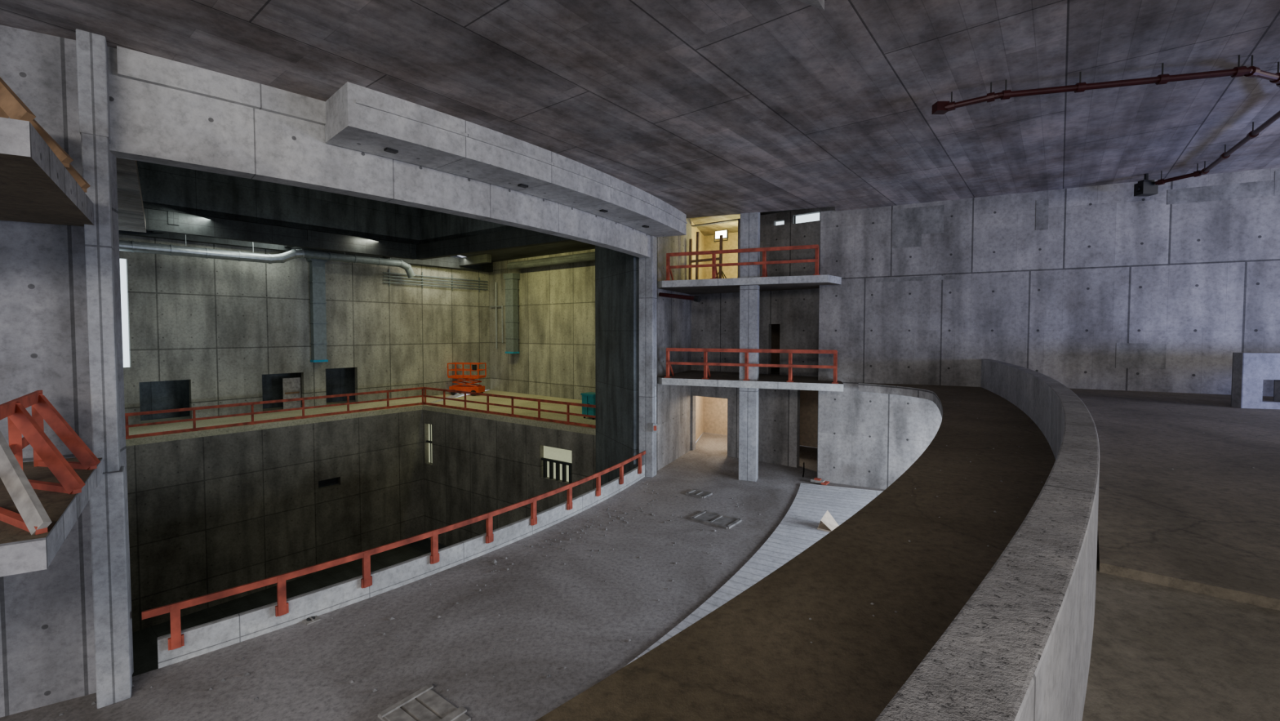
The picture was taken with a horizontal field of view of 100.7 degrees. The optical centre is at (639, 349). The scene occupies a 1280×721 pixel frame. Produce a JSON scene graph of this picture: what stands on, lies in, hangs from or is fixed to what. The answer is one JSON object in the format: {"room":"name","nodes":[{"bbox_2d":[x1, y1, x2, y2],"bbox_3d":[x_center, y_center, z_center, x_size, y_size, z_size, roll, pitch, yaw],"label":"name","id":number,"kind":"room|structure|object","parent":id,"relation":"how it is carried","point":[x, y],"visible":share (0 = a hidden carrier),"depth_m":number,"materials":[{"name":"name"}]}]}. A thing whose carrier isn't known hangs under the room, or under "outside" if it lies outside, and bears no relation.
{"room":"unfinished theater auditorium","nodes":[
{"label":"unfinished theater auditorium","id":0,"kind":"room"},
{"bbox_2d":[0,25,133,717],"bbox_3d":[-14.896,0.486,5.436,14.000,10.850,0.400,-1,2,-32],"label":"wall","id":1,"kind":"structure","parent":0,"point":[47,639],"depth_m":8.55,"materials":[{"name":"concrete"}]},
{"bbox_2d":[0,457,102,576],"bbox_3d":[-10.769,2.040,4.908,8.651,0.320,4.531,-1,2,-32],"label":"balcony slab","id":2,"kind":"object","parent":1,"relation":"attached to","point":[21,551],"visible":0.54,"depth_m":5.91,"materials":[{"name":"concrete"}]},
{"bbox_2d":[0,390,100,534],"bbox_3d":[-7.640,1.260,6.799,0.816,1.153,4.356,-2,3,-40],"label":"balcony railing","id":3,"kind":"object","parent":2,"relation":"on","point":[33,518],"visible":0.99,"depth_m":6.81,"materials":[{"name":"red metal"}]},
{"bbox_2d":[138,367,355,420],"bbox_3d":[-24.111,-1.589,34.029,0.200,10.800,31.000,2,3,38],"label":"doorways","id":4,"kind":"structure","parent":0,"point":[166,394],"depth_m":31.05,"materials":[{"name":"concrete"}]},
{"bbox_2d":[132,537,447,676],"bbox_3d":[-13.226,13.399,21.747,20.976,0.300,21.649,1,2,35],"label":"floor","id":5,"kind":"structure","parent":0,"point":[144,640],"depth_m":27.89,"materials":[{"name":"concrete"}]},
{"bbox_2d":[119,234,489,425],"bbox_3d":[-22.464,-1.543,32.726,0.400,10.800,31.000,2,3,38],"label":"wall","id":6,"kind":"structure","parent":0,"point":[219,326],"depth_m":32.84,"materials":[{"name":"concrete"}]},
{"bbox_2d":[120,258,129,367],"bbox_3d":[-27.404,-1.830,26.611,0.110,5.600,2.500,2,3,38],"label":"window","id":7,"kind":"structure","parent":6,"relation":"in","point":[122,261],"depth_m":27.50,"materials":[{"name":"white glass"}]},
{"bbox_2d":[306,257,328,362],"bbox_3d":[-20.669,-2.621,34.075,0.650,6.880,0.950,2,3,38],"label":"duct","id":8,"kind":"object","parent":6,"relation":"attached to","point":[317,282],"visible":0.85,"depth_m":33.89,"materials":[{"name":"metal"}]},
{"bbox_2d":[382,268,488,292],"bbox_3d":[-15.471,-5.232,40.937,0.145,1.200,8.750,2,3,38],"label":"pipes","id":9,"kind":"object","parent":6,"relation":"attached to","point":[388,273],"visible":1,"depth_m":40.50,"materials":[{"name":"metal"}]},
{"bbox_2d":[136,160,519,244],"bbox_3d":[-15.013,-9.293,26.861,26.689,5.300,17.316,0,2,0],"label":"ceiling","id":10,"kind":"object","parent":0,"point":[160,184],"depth_m":29.46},
{"bbox_2d":[118,200,595,271],"bbox_3d":[-16.224,-6.499,32.224,35.300,1.260,27.841,0,2,0],"label":"ceiling","id":11,"kind":"structure","parent":0,"point":[481,251],"depth_m":30.73,"materials":[{"name":"black concrete"}]},
{"bbox_2d":[125,409,595,631],"bbox_3d":[-12.927,8.901,21.625,22.239,8.700,22.035,1,2,35],"label":"wall","id":12,"kind":"structure","parent":0,"point":[208,514],"depth_m":29.65,"materials":[{"name":"concrete"}]},
{"bbox_2d":[157,463,644,667],"bbox_3d":[-3.965,5.486,15.686,0.970,0.900,15.438,1,2,35],"label":"kerb","id":13,"kind":"object","parent":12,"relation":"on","point":[208,637],"visible":0.48,"depth_m":11.94,"materials":[{"name":"concrete"}]},
{"bbox_2d":[141,450,645,649],"bbox_3d":[-3.946,4.832,15.420,0.887,0.825,15.491,1,2,36],"label":"guard railing","id":14,"kind":"object","parent":13,"relation":"on","point":[176,640],"visible":1,"depth_m":11.94,"materials":[{"name":"red metal"}]},
{"bbox_2d":[426,423,432,463],"bbox_3d":[-13.995,6.311,35.601,0.850,2.700,0.230,1,2,35],"label":"window","id":15,"kind":"structure","parent":12,"relation":"in","point":[429,441],"depth_m":35.73,"materials":[{"name":"glass"}]},
{"bbox_2d":[541,445,572,483],"bbox_3d":[-4.436,6.199,28.804,2.400,1.800,0.254,1,2,35],"label":"window","id":16,"kind":"structure","parent":12,"relation":"in","point":[557,462],"depth_m":28.83,"materials":[{"name":"glass"}]},
{"bbox_2d":[125,389,595,446],"bbox_3d":[-15.510,4.195,27.434,22.318,0.300,31.000,2,3,38],"label":"floor","id":17,"kind":"structure","parent":0,"point":[518,402],"depth_m":31.73,"materials":[{"name":"beige concrete"}]},
{"bbox_2d":[124,386,423,439],"bbox_3d":[-21.493,3.450,27.436,0.240,1.190,22.054,2,3,38],"label":"gallery railing","id":18,"kind":"object","parent":17,"relation":"on","point":[194,419],"visible":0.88,"depth_m":28.55,"materials":[{"name":"red metal"}]},
{"bbox_2d":[282,377,301,408],"bbox_3d":[-22.145,2.823,33.775,0.090,2.000,1.000,2,3,38],"label":"plywood board","id":19,"kind":"object","parent":17,"relation":"on","point":[291,388],"visible":0.78,"depth_m":33.75,"materials":[{"name":"grey wood"}]},
{"bbox_2d":[447,362,486,395],"bbox_3d":[-13.509,2.315,41.367,2.680,2.474,1.280,0,2,13],"label":"scissor lift","id":20,"kind":"object","parent":17,"relation":"on","point":[469,388],"visible":0.88,"depth_m":41.02,"materials":[{"name":"orange paint"}]},
{"bbox_2d":[423,386,595,427],"bbox_3d":[-8.332,3.305,31.581,15.554,1.190,0.240,1,2,35],"label":"gallery railing","id":21,"kind":"object","parent":17,"relation":"on","point":[487,395],"visible":0.82,"depth_m":30.86,"materials":[{"name":"red metal"}]},
{"bbox_2d":[580,391,595,419],"bbox_3d":[-2.750,3.228,30.331,1.000,1.430,0.800,2,3,38],"label":"cabinet","id":22,"kind":"object","parent":17,"relation":"on","point":[589,397],"visible":0.42,"depth_m":30.00,"materials":[{"name":"teal metal"}]},
{"bbox_2d":[107,45,650,257],"bbox_3d":[-3.892,-4.396,15.267,1.504,1.720,16.505,1,2,35],"label":"header beam","id":23,"kind":"structure","parent":0,"point":[162,111],"depth_m":10.36,"materials":[{"name":"concrete"}]},
{"bbox_2d":[0,431,884,720],"bbox_3d":[4.118,6.416,-3.200,48.177,0.400,76.548,2,3,41],"label":"floor","id":24,"kind":"structure","parent":0,"point":[585,628],"depth_m":11.01,"materials":[{"name":"grey concrete"}]},
{"bbox_2d":[75,29,132,708],"bbox_3d":[-8.774,0.397,8.684,0.400,10.800,0.512,-2,3,-42],"label":"column","id":25,"kind":"structure","parent":24,"relation":"on","point":[108,503],"depth_m":8.55,"materials":[{"name":"concrete"}]},
{"bbox_2d":[0,117,93,226],"bbox_3d":[-10.769,-2.018,4.766,8.651,0.340,4.531,-1,2,-32],"label":"balcony slab","id":26,"kind":"object","parent":25,"relation":"attached to","point":[36,186],"visible":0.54,"depth_m":6.26,"materials":[{"name":"concrete"}]},
{"bbox_2d":[0,77,90,192],"bbox_3d":[-7.640,-2.807,6.657,0.816,1.153,4.356,-2,3,-40],"label":"balcony railing","id":27,"kind":"object","parent":26,"relation":"on","point":[11,106],"visible":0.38,"depth_m":5.54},
{"bbox_2d":[302,614,320,624],"bbox_3d":[-6.950,5.691,11.206,0.320,0.042,0.260,2,3,38],"label":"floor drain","id":28,"kind":"object","parent":24,"relation":"on","point":[309,620],"visible":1,"depth_m":11.15,"materials":[{"name":"grey metal"}]},
{"bbox_2d":[58,482,773,715],"bbox_3d":[-2.133,5.612,12.968,6.144,0.107,18.282,1,2,36],"label":"rubble","id":29,"kind":"object","parent":24,"relation":"on","point":[494,561],"visible":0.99,"depth_m":13.93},
{"bbox_2d":[377,683,471,720],"bbox_3d":[-3.380,5.762,8.341,1.290,0.100,0.880,1,2,37],"label":"panel","id":30,"kind":"object","parent":24,"relation":"on","point":[424,704],"visible":1,"depth_m":8.44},
{"bbox_2d":[639,235,657,477],"bbox_3d":[0.330,-0.075,22.211,0.620,10.800,0.500,1,2,23],"label":"column","id":31,"kind":"structure","parent":24,"relation":"on","point":[647,266],"depth_m":22.02,"materials":[{"name":"concrete"}]},
{"bbox_2d":[653,386,657,432],"bbox_3d":[0.620,2.480,21.810,0.180,1.880,0.120,0,2,0],"label":"electrical box","id":32,"kind":"object","parent":31,"relation":"attached to","point":[655,425],"visible":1,"depth_m":21.79,"materials":[{"name":"metal"}]},
{"bbox_2d":[685,488,712,497],"bbox_3d":[2.200,5.382,19.800,0.800,0.060,0.700,2,3,38],"label":"access panel","id":33,"kind":"object","parent":24,"relation":"on","point":[699,493],"visible":1,"depth_m":19.77,"materials":[{"name":"grey metal"}]},
{"bbox_2d":[690,510,742,528],"bbox_3d":[2.450,5.476,17.102,1.400,0.060,0.940,2,3,38],"label":"access panel","id":34,"kind":"object","parent":24,"relation":"on","point":[710,517],"visible":1,"depth_m":17.05,"materials":[{"name":"grey metal"}]},
{"bbox_2d":[738,212,759,481],"bbox_3d":[4.450,-0.354,21.601,0.720,11.400,0.500,1,2,21],"label":"column","id":35,"kind":"structure","parent":24,"relation":"on","point":[749,222],"depth_m":21.39,"materials":[{"name":"concrete"}]},
{"bbox_2d":[624,483,883,666],"bbox_3d":[-0.555,5.817,7.498,7.626,0.050,33.060,2,3,41],"label":"strip","id":36,"kind":"object","parent":24,"relation":"on","point":[797,531],"visible":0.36,"depth_m":15.65,"materials":[{"name":"concrete"}]},
{"bbox_2d":[817,510,839,532],"bbox_3d":[5.789,5.261,16.262,0.500,0.450,0.600,2,3,38],"label":"cardboard sheet","id":37,"kind":"object","parent":36,"relation":"on","point":[828,523],"visible":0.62,"depth_m":16.25,"materials":[{"name":"beige cardboard"}]},
{"bbox_2d":[810,477,829,484],"bbox_3d":[7.159,5.240,21.149,0.650,0.150,0.400,2,3,38],"label":"timber offcuts","id":38,"kind":"object","parent":24,"relation":"on","point":[817,480],"visible":1,"depth_m":21.09,"materials":[{"name":"white wood"}]},
{"bbox_2d":[488,248,595,399],"bbox_3d":[-5.513,-1.774,39.341,18.000,10.800,0.400,2,3,38],"label":"wall","id":39,"kind":"structure","parent":0,"point":[556,357],"depth_m":40.19,"materials":[{"name":"concrete"}]},
{"bbox_2d":[503,272,519,353],"bbox_3d":[-10.201,-2.831,42.244,1.150,6.330,0.700,2,3,38],"label":"duct","id":40,"kind":"object","parent":39,"relation":"attached to","point":[511,289],"visible":1,"depth_m":41.99,"materials":[{"name":"metal"}]},
{"bbox_2d":[489,251,595,348],"bbox_3d":[-7.675,-3.266,39.476,13.647,6.773,1.106,2,3,41],"label":"conduit riser","id":41,"kind":"object","parent":39,"relation":"attached to","point":[588,256],"visible":0.91,"depth_m":38.40,"materials":[{"name":"metal"}]},
{"bbox_2d":[595,245,639,485],"bbox_3d":[-1.084,0.650,24.364,0.350,25.000,4.631,-1,2,-25],"label":"wall","id":42,"kind":"structure","parent":0,"point":[616,273],"depth_m":23.91,"materials":[{"name":"concrete"}]},
{"bbox_2d":[0,0,1279,232],"bbox_3d":[6.251,-4.659,-7.000,71.355,0.400,64.938,0,2,0],"label":"ceiling","id":43,"kind":"structure","parent":0,"point":[704,108],"depth_m":9.72,"materials":[{"name":"concrete"}]},
{"bbox_2d":[119,234,415,278],"bbox_3d":[-21.686,-5.808,31.142,0.574,1.944,17.794,2,3,38],"label":"ventilation duct","id":44,"kind":"object","parent":43,"relation":"hanging from","point":[126,246],"visible":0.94,"depth_m":30.36,"materials":[{"name":"metal"}]},
{"bbox_2d":[324,81,687,237],"bbox_3d":[-2.099,-4.836,15.978,2.004,0.890,13.703,1,2,33],"label":"beam","id":45,"kind":"structure","parent":43,"relation":"attached to","point":[358,117],"depth_m":12.46,"materials":[{"name":"concrete"}]},
{"bbox_2d":[931,54,1279,185],"bbox_3d":[11.487,-4.900,11.524,10.863,0.408,3.825,-1,2,-28],"label":"pipe","id":46,"kind":"object","parent":43,"relation":"attached to","point":[940,107],"visible":1,"depth_m":9.70,"materials":[{"name":"red metal"}]},
{"bbox_2d":[1133,173,1158,196],"bbox_3d":[15.210,-4.944,15.937,0.580,0.630,0.300,0,2,0],"label":"junction box","id":47,"kind":"object","parent":43,"relation":"attached to","point":[1146,187],"visible":1,"depth_m":15.82,"materials":[{"name":"black plastic"}]},
{"bbox_2d":[656,217,691,471],"bbox_3d":[1.539,-0.622,24.981,0.300,11.700,4.452,1,2,25],"label":"wall","id":48,"kind":"structure","parent":0,"point":[673,314],"depth_m":24.67,"materials":[{"name":"concrete"}]},
{"bbox_2d":[658,292,701,302],"bbox_3d":[1.653,-2.172,22.181,1.976,0.476,0.264,2,3,37],"label":"drain pipe","id":49,"kind":"object","parent":48,"relation":"attached to","point":[696,298],"visible":1,"depth_m":22.02,"materials":[{"name":"black metal"}]},
{"bbox_2d":[714,229,728,242],"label":"work lamp","id":50,"kind":"object","parent":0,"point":[718,233],"depth_m":26.36,"materials":[{"name":"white glass"}]},
{"bbox_2d":[689,208,801,235],"bbox_3d":[7.950,-6.624,24.923,12.399,0.300,9.369,1,2,21],"label":"ceiling","id":51,"kind":"structure","parent":0,"point":[732,227],"depth_m":27.70,"materials":[{"name":"concrete"}]},
{"bbox_2d":[691,221,817,447],"bbox_3d":[7.598,-0.758,25.997,13.564,11.900,4.883,2,3,38],"label":"wall","id":52,"kind":"structure","parent":0,"point":[711,413],"depth_m":30.34,"materials":[{"name":"beige paint"}]},
{"bbox_2d":[715,271,726,278],"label":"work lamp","id":53,"kind":"object","parent":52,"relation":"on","point":[722,273],"depth_m":26.53,"materials":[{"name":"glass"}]},
{"bbox_2d":[690,206,835,466],"bbox_3d":[5.910,-0.456,24.526,8.200,11.400,0.300,2,3,38],"label":"wall","id":54,"kind":"structure","parent":0,"point":[715,319],"depth_m":24.18,"materials":[{"name":"concrete"}]},
{"bbox_2d":[657,275,841,294],"bbox_3d":[6.101,-2.801,24.040,13.000,0.280,9.097,2,3,38],"label":"balcony slab","id":55,"kind":"object","parent":54,"relation":"attached to","point":[694,286],"visible":0.55,"depth_m":21.56,"materials":[{"name":"concrete"}]},
{"bbox_2d":[688,231,723,279],"bbox_3d":[3.150,-4.346,25.615,1.870,2.702,0.090,2,3,38],"label":"prop","id":56,"kind":"object","parent":55,"relation":"on","point":[696,260],"visible":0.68,"depth_m":25.83,"materials":[{"name":"beige wood"}]},
{"bbox_2d":[664,244,820,280],"bbox_3d":[4.099,-3.444,21.694,6.242,1.171,0.903,1,2,22],"label":"balcony railing","id":57,"kind":"object","parent":55,"relation":"on","point":[714,273],"visible":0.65,"depth_m":21.26,"materials":[{"name":"red metal"}]},
{"bbox_2d":[657,368,844,391],"bbox_3d":[6.101,1.297,24.183,13.000,0.280,9.097,2,3,38],"label":"balcony slab","id":58,"kind":"object","parent":54,"relation":"attached to","point":[691,377],"visible":0.54,"depth_m":21.66,"materials":[{"name":"concrete"}]},
{"bbox_2d":[664,347,838,383],"bbox_3d":[4.423,0.609,21.686,6.949,1.271,0.903,1,2,22],"label":"balcony railing","id":59,"kind":"object","parent":58,"relation":"on","point":[706,370],"visible":0.94,"depth_m":21.29,"materials":[{"name":"red metal"}]},
{"bbox_2d":[775,213,819,225],"bbox_3d":[7.029,-5.736,23.578,2.100,0.380,0.090,2,3,38],"label":"window","id":60,"kind":"structure","parent":54,"relation":"in","point":[811,217],"depth_m":23.38,"materials":[{"name":"white glass"}]},
{"bbox_2d":[797,0,824,10],"bbox_3d":[-0.107,-4.820,5.511,5.453,0.170,4.048,0,2,0],"label":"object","id":61,"kind":"object","parent":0,"point":[820,4],"depth_m":7.37,"materials":[{"name":"grey concrete"}]},
{"bbox_2d":[535,382,1279,720],"bbox_3d":[11.377,2.348,-5.347,37.610,0.320,62.624,2,3,40],"label":"floor","id":62,"kind":"structure","parent":0,"point":[753,657],"depth_m":3.60,"materials":[{"name":"concrete"}]},
{"bbox_2d":[874,359,1099,720],"bbox_3d":[2.140,1.335,5.038,3.338,1.020,34.148,2,3,41],"label":"wall","id":63,"kind":"structure","parent":62,"relation":"on","point":[1019,648],"depth_m":2.09,"materials":[{"name":"concrete"}]},
{"bbox_2d":[808,398,1274,643],"bbox_3d":[11.474,1.681,7.619,13.317,0.108,18.157,1,2,32],"label":"debris","id":64,"kind":"object","parent":62,"relation":"on","point":[810,618],"visible":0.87,"depth_m":6.70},
{"bbox_2d":[1069,388,1279,610],"bbox_3d":[17.517,1.829,4.087,24.559,0.100,21.359,1,2,28],"label":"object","id":65,"kind":"structure","parent":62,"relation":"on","point":[1209,524],"depth_m":6.26,"materials":[{"name":"grey concrete"}]},
{"bbox_2d":[1231,352,1279,408],"bbox_3d":[18.332,0.842,12.434,7.000,1.450,0.300,0,2,14],"label":"wall","id":66,"kind":"structure","parent":62,"relation":"on","point":[1249,370],"depth_m":13.09,"materials":[{"name":"concrete"}]},
{"bbox_2d":[817,167,1279,488],"bbox_3d":[20.564,0.166,14.580,30.000,10.850,0.406,1,2,28],"label":"wall","id":67,"kind":"structure","parent":0,"point":[1104,286],"depth_m":17.98,"materials":[{"name":"concrete"}]}
]}

